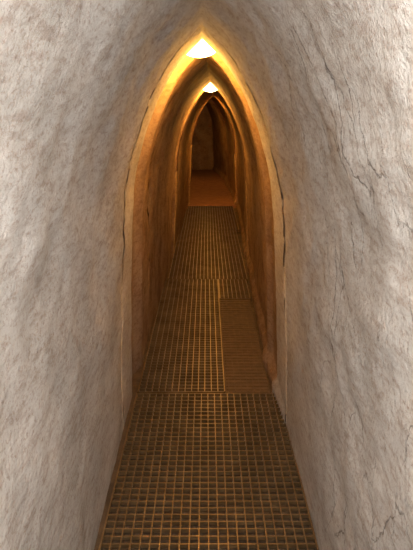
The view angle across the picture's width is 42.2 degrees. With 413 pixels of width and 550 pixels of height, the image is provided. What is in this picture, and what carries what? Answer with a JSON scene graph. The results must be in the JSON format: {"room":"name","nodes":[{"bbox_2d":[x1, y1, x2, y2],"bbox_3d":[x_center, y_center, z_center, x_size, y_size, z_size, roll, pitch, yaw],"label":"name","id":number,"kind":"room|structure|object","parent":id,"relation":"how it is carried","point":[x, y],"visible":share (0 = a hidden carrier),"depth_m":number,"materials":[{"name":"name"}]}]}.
{"room":"underground tunnel","nodes":[
{"label":"underground tunnel","id":0,"kind":"room"},
{"bbox_2d":[0,0,202,549],"bbox_3d":[-0.288,-1.208,5.861,0.541,1.879,15.105,0,18,-1],"label":"wall","id":1,"kind":"structure","parent":0,"point":[96,150],"depth_m":1.42,"materials":[{"name":"grey stone"}]},
{"bbox_2d":[85,0,310,108],"bbox_3d":[-0.001,-2.026,5.601,0.635,0.622,15.108,0,18,-1],"label":"ceiling","id":2,"kind":"structure","parent":0,"point":[242,34],"depth_m":1.70,"materials":[{"name":"grey stone"}]},
{"bbox_2d":[187,39,215,57],"bbox_3d":[-0.035,-1.136,2.577,0.207,0.163,0.180,0,18,0],"label":"ceiling lamp","id":3,"kind":"object","parent":2,"relation":"attached to","point":[202,49],"depth_m":2.53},
{"bbox_2d":[203,83,216,91],"bbox_3d":[0.035,-1.799,5.000,0.195,0.164,0.170,0,18,0],"label":"ceiling lamp","id":4,"kind":"object","parent":2,"relation":"attached to","point":[209,88],"depth_m":4.96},
{"bbox_2d":[191,105,213,169],"bbox_3d":[-0.250,-3.515,12.898,1.700,2.100,0.194,0,18,0],"label":"wall","id":5,"kind":"structure","parent":0,"point":[202,143],"depth_m":13.00,"materials":[{"name":"brown stone"}]},
{"bbox_2d":[94,169,314,549],"bbox_3d":[-0.100,-0.347,6.132,1.500,0.042,15.100,0,18,0],"label":"floor","id":6,"kind":"structure","parent":0,"point":[207,188],"depth_m":2.38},
{"bbox_2d":[138,279,224,392],"bbox_3d":[-0.138,0.352,3.894,0.481,0.027,1.994,0,18,0],"label":"floor grate","id":7,"kind":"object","parent":6,"relation":"on","point":[185,352],"depth_m":3.56,"materials":[{"name":"metal"}]},
{"bbox_2d":[168,230,247,281],"bbox_3d":[0.013,-0.254,5.802,0.721,0.027,1.989,0,18,0],"label":"floor","id":8,"kind":"structure","parent":6,"relation":"on","point":[199,254],"depth_m":5.57,"materials":[{"name":"metal"}]},
{"bbox_2d":[98,393,318,549],"bbox_3d":[0.007,0.966,1.959,0.781,0.027,2.034,0,18,0],"label":"floor","id":9,"kind":"structure","parent":6,"relation":"on","point":[140,417],"depth_m":2.30,"materials":[{"name":"metal"}]},
{"bbox_2d":[182,206,238,230],"bbox_3d":[0.052,-0.813,7.566,0.721,0.027,1.689,0,18,0],"label":"floor","id":10,"kind":"structure","parent":6,"relation":"on","point":[196,217],"depth_m":7.44,"materials":[{"name":"metal"}]},
{"bbox_2d":[218,279,249,299],"bbox_3d":[0.233,0.126,4.604,0.251,0.027,0.504,0,18,0],"label":"floor","id":11,"kind":"structure","parent":6,"relation":"on","point":[229,289],"depth_m":4.58,"materials":[{"name":"metal"}]},
{"bbox_2d":[220,300,269,392],"bbox_3d":[0.229,0.433,3.647,0.242,0.021,1.470,0,18,0],"label":"floor plate","id":12,"kind":"object","parent":6,"relation":"on","point":[244,370],"visible":1,"depth_m":3.45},
{"bbox_2d":[205,0,412,549],"bbox_3d":[0.314,-1.211,5.861,0.484,1.884,15.107,0,18,-1],"label":"wall","id":13,"kind":"structure","parent":0,"point":[313,150],"depth_m":1.34,"materials":[{"name":"grey stone"}]}
]}

